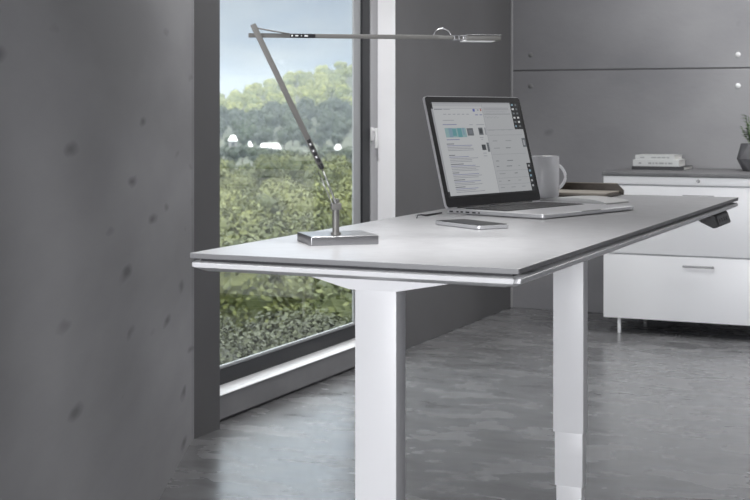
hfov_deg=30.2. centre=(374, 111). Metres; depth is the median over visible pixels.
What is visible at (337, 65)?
tree
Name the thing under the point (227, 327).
shrub
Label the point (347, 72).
tree
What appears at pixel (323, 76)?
tree
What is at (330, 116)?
tree
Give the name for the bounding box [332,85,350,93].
tree
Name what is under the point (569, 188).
leather folder
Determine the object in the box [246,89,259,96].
tree
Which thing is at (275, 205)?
bush
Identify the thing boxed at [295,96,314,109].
tree
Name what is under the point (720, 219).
desk height controller
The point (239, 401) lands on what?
baseboard
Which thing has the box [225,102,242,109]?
tree
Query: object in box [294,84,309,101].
tree
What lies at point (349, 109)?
tree
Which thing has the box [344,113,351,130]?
tree
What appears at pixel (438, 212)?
charging cable
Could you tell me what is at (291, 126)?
tree
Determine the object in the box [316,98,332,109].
tree
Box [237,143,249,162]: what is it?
tree
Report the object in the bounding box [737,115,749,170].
potted plant
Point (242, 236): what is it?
bush
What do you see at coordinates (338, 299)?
bush
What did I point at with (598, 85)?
wall
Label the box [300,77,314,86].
tree
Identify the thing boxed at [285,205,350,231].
bush
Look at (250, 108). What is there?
tree
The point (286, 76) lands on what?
tree
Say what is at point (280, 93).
tree
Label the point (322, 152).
tree
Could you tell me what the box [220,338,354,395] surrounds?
trim
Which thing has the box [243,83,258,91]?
tree
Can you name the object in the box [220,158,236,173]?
bush
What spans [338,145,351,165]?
tree
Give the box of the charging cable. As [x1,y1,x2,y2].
[416,212,441,217]
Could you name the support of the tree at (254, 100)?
on the terrain
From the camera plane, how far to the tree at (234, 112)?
588.54 m
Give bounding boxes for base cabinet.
[602,168,749,332]
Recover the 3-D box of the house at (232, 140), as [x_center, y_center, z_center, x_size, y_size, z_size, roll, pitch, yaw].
[-43.417,9.644,425.000,3.000,5.200,4.900,0,0,-6]
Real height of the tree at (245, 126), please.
10.074 m
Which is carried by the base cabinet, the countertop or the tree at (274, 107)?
the countertop
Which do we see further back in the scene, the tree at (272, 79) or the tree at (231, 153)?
the tree at (272, 79)
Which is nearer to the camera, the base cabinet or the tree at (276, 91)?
the base cabinet
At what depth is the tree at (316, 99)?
719.51 m
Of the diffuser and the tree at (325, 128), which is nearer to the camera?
the diffuser
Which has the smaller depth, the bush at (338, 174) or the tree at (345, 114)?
the bush at (338, 174)
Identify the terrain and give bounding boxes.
[220,65,351,187]
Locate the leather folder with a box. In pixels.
[559,182,623,196]
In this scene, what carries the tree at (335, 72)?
on the terrain
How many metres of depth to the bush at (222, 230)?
64.56 m
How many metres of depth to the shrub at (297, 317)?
13.88 m
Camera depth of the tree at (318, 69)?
954.83 m
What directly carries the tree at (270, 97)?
on the terrain
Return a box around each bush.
[220,157,235,190]
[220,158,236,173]
[220,185,249,198]
[220,189,251,211]
[220,202,276,239]
[220,226,286,335]
[220,229,246,245]
[221,184,289,223]
[221,274,316,335]
[226,167,245,181]
[226,171,256,193]
[237,163,252,171]
[238,233,261,242]
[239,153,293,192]
[246,211,331,240]
[255,153,276,162]
[255,185,313,216]
[260,175,302,196]
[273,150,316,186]
[282,183,351,226]
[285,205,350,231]
[296,159,351,188]
[296,175,341,202]
[296,276,351,324]
[298,276,316,298]
[321,152,338,164]
[329,155,351,166]
[335,177,351,191]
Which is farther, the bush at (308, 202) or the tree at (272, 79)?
the tree at (272, 79)
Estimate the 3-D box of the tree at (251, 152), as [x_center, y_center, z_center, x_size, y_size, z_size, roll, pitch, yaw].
[-30.471,10.923,349.203,4.139,5.072,4.768,0,0,-33]
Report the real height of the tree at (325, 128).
9.544 m
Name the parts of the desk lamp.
tie rod, tension rod, stem, level arm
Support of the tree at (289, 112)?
on the terrain
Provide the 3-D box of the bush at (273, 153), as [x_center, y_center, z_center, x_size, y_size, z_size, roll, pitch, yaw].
[-17.497,9.984,237.267,5.393,5.986,5.322,0,0,-36]
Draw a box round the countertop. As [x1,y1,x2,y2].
[602,168,749,177]
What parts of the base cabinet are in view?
leg, rail, drawer, drawer, drawer handle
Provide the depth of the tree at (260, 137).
464.67 m
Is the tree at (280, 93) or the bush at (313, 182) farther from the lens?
the tree at (280, 93)
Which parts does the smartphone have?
glass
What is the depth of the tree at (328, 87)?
771.17 m
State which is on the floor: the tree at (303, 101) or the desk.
the desk
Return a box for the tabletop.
[192,202,737,286]
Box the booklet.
[540,196,628,203]
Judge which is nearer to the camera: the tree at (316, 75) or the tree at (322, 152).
the tree at (322, 152)
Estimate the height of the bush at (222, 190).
5.876 m
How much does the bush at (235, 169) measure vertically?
4.869 m
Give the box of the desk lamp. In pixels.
[248,23,501,245]
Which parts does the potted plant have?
pot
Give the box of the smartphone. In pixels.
[435,219,507,229]
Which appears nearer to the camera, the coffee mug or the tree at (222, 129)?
the coffee mug
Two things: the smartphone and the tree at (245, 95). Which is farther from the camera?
the tree at (245, 95)
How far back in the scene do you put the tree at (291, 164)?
166.25 m
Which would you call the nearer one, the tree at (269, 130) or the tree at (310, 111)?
the tree at (269, 130)
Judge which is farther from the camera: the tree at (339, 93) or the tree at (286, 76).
the tree at (286, 76)
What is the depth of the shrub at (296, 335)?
12.19 m
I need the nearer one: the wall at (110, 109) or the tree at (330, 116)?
the wall at (110, 109)
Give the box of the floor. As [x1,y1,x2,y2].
[159,307,749,499]
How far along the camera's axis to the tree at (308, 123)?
565.44 m
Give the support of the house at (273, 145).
on the terrain
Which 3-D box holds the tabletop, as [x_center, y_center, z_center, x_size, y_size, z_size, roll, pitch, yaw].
[0.338,0.252,3.008,0.565,0.016,1.876,0,0,24]
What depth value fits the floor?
4.85 m
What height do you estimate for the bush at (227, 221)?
6.418 m
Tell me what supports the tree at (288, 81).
on the terrain
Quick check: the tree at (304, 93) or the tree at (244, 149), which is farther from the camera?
the tree at (304, 93)
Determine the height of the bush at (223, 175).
8.211 m
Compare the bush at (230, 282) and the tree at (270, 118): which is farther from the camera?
the tree at (270, 118)
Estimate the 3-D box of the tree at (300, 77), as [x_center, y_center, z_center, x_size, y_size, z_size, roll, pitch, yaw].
[-47.243,-20.082,915.207,9.220,12.078,11.966,0,0,-12]
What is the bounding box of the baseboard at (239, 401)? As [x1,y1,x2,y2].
[220,347,354,420]
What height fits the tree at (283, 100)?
11.557 m
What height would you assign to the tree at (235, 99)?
8.409 m
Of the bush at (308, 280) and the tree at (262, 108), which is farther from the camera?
the tree at (262, 108)
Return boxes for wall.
[0,0,219,499]
[395,0,509,348]
[513,0,749,312]
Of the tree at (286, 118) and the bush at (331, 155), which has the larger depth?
the tree at (286, 118)
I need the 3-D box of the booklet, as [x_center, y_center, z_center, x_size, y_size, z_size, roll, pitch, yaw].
[0.535,0.223,3.560,0.200,0.012,0.110,0,0,41]
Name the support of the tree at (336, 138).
on the terrain
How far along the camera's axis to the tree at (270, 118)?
549.38 m
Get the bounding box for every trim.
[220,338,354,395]
[378,0,394,219]
[510,0,512,307]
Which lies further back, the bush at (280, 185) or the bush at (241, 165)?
the bush at (241, 165)
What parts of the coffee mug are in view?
handle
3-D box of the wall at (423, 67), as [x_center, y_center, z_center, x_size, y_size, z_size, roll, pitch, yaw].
[-0.020,-0.300,6.259,0.150,2.800,3.500,0,0,24]
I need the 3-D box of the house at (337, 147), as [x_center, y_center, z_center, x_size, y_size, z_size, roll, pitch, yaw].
[-11.313,12.196,425.000,2.600,4.800,4.900,0,0,-6]
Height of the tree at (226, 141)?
6.285 m
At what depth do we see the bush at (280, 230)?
80.67 m
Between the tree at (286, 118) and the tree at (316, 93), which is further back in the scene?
the tree at (316, 93)
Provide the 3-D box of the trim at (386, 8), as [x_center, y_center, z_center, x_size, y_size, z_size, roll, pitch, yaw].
[0.052,-0.250,6.345,0.086,2.500,0.004,0,0,24]
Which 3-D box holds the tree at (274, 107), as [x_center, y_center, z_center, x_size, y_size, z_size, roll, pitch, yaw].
[-44.637,2.427,607.603,9.115,11.612,9.903,0,0,-13]
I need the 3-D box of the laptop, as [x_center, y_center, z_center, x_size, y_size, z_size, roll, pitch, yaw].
[0.358,0.096,3.222,0.336,0.265,0.377,0,0,41]
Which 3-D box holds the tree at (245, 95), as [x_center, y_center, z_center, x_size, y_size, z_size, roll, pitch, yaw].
[-72.950,-6.561,805.381,10.188,10.551,9.486,0,0,-43]
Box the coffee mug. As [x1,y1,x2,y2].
[532,156,566,198]
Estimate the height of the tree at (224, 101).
11.254 m
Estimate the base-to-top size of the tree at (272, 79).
12.043 m
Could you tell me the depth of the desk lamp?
2.42 m
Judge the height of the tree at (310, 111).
10.733 m
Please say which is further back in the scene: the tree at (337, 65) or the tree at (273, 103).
the tree at (337, 65)
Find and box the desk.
[190,195,737,499]
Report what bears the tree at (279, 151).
on the terrain
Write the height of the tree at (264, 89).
12.137 m
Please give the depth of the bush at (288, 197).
109.95 m
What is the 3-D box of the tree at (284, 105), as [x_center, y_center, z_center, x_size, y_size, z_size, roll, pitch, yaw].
[-40.940,0.507,637.994,9.313,10.920,8.572,0,0,14]
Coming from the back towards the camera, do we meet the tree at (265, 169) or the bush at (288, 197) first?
the tree at (265, 169)
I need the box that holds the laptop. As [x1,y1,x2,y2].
[423,96,632,218]
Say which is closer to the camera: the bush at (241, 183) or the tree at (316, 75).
the bush at (241, 183)
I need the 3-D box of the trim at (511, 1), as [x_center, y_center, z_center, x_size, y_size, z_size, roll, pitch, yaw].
[0.769,-0.300,7.816,0.012,2.800,0.012,0,0,24]
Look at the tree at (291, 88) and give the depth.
829.37 m
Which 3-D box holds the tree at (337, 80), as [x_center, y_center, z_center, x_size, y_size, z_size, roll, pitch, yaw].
[-21.892,-14.424,810.687,9.181,11.681,10.786,0,0,11]
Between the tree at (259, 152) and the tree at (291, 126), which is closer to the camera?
the tree at (259, 152)
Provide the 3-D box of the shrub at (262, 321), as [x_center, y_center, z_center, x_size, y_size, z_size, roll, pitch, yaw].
[-0.757,3.658,14.275,1.966,3.138,2.230,0,0,7]
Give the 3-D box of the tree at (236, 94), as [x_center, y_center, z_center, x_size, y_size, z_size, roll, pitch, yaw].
[-86.007,-7.257,863.766,8.896,11.654,11.546,0,0,9]
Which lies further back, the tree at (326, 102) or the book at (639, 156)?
the tree at (326, 102)
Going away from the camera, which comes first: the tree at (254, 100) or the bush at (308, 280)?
the bush at (308, 280)
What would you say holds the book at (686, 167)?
on the countertop
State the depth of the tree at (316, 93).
738.11 m
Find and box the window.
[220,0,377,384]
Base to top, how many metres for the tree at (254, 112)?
11.285 m
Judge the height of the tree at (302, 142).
7.457 m
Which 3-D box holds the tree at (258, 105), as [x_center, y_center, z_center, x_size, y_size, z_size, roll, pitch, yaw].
[-58.251,0.483,677.383,10.122,10.962,8.616,0,0,-3]
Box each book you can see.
[632,165,692,169]
[633,159,684,166]
[635,154,681,159]
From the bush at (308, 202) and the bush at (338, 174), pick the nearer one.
the bush at (308, 202)
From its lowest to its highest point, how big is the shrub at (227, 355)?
2.385 m
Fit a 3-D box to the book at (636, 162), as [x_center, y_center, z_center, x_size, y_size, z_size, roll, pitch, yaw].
[1.489,0.264,7.270,0.237,0.034,0.198,0,0,23]
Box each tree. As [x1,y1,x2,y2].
[220,97,230,105]
[220,104,227,120]
[220,119,227,129]
[220,123,226,138]
[222,145,240,162]
[223,135,239,146]
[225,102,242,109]
[225,106,246,127]
[229,114,247,128]
[230,92,241,98]
[231,121,241,144]
[234,98,244,106]
[236,131,254,144]
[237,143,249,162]
[238,120,259,144]
[240,92,256,100]
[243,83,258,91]
[243,117,259,129]
[245,96,261,106]
[245,102,264,111]
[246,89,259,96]
[246,106,260,112]
[246,145,259,160]
[249,107,262,128]
[252,130,269,144]
[254,147,270,158]
[257,106,277,126]
[259,84,276,98]
[259,124,275,142]
[260,109,280,129]
[262,93,284,102]
[262,99,280,108]
[263,78,276,86]
[265,89,278,98]
[265,146,278,153]
[266,104,282,114]
[273,149,286,155]
[274,128,291,150]
[276,78,293,90]
[278,101,289,110]
[278,108,293,117]
[279,91,294,98]
[279,113,296,128]
[280,97,296,106]
[281,119,299,144]
[282,74,297,84]
[285,85,295,93]
[288,149,304,156]
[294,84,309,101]
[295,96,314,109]
[295,125,309,146]
[296,73,308,85]
[298,104,317,119]
[298,129,314,150]
[299,112,308,120]
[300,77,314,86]
[301,89,312,97]
[302,118,313,128]
[310,88,327,99]
[312,70,327,80]
[312,132,326,146]
[313,78,329,87]
[313,120,333,144]
[314,64,327,72]
[315,79,336,97]
[315,97,325,105]
[315,105,332,120]
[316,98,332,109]
[316,109,337,125]
[317,144,333,153]
[317,147,329,158]
[319,74,328,80]
[320,67,332,73]
[328,70,343,79]
[329,95,343,102]
[329,131,343,144]
[330,74,347,84]
[330,77,343,87]
[330,98,350,113]
[330,120,350,139]
[331,89,346,97]
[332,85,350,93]
[333,62,345,69]
[333,115,347,125]
[335,110,349,119]
[337,67,351,77]
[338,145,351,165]
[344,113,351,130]
[345,106,351,116]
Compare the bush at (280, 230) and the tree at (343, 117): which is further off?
the tree at (343, 117)
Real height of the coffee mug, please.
0.112 m
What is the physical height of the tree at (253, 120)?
8.840 m
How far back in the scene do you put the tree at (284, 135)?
464.21 m
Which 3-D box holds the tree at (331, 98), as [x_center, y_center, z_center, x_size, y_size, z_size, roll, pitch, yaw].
[-17.823,-1.969,648.215,9.007,11.474,9.785,0,0,5]
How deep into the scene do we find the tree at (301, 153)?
293.81 m
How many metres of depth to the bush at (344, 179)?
128.81 m
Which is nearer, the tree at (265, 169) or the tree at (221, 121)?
the tree at (265, 169)
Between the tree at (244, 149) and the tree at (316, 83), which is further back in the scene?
the tree at (316, 83)
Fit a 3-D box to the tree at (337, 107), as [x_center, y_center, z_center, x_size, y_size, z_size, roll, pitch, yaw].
[-14.743,-0.049,623.955,10.162,12.455,11.708,0,0,43]
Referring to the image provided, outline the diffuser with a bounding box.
[460,41,493,41]
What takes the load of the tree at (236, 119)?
on the terrain
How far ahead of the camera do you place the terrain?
535.48 m
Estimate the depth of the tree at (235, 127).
514.09 m
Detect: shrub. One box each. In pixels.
[220,313,276,353]
[220,328,260,364]
[225,313,341,355]
[236,311,301,353]
[258,306,350,349]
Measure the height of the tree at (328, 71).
12.068 m
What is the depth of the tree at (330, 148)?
351.61 m
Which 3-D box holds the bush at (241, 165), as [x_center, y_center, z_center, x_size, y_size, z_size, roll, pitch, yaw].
[-22.605,10.909,242.376,3.439,4.368,3.947,0,0,-16]
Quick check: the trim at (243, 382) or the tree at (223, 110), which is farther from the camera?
the tree at (223, 110)
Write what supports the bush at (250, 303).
on the terrain
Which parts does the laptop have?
lid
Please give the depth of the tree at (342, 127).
511.58 m
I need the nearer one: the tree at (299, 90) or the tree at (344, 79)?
the tree at (299, 90)
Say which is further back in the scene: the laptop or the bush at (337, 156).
the bush at (337, 156)
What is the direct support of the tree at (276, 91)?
on the terrain
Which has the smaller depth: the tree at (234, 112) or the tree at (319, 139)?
the tree at (319, 139)
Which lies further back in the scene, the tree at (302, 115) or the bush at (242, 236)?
the tree at (302, 115)
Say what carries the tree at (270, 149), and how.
on the terrain
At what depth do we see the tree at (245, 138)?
449.16 m
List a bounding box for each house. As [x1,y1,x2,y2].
[228,135,237,146]
[259,143,280,150]
[334,144,340,154]
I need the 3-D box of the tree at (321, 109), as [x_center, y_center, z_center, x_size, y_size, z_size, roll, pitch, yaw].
[-22.148,2.644,594.484,8.731,11.122,9.485,0,0,30]
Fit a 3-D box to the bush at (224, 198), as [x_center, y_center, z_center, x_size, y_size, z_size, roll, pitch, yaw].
[-10.311,9.089,104.455,5.996,6.656,5.918,0,0,-2]
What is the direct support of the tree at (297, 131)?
on the terrain

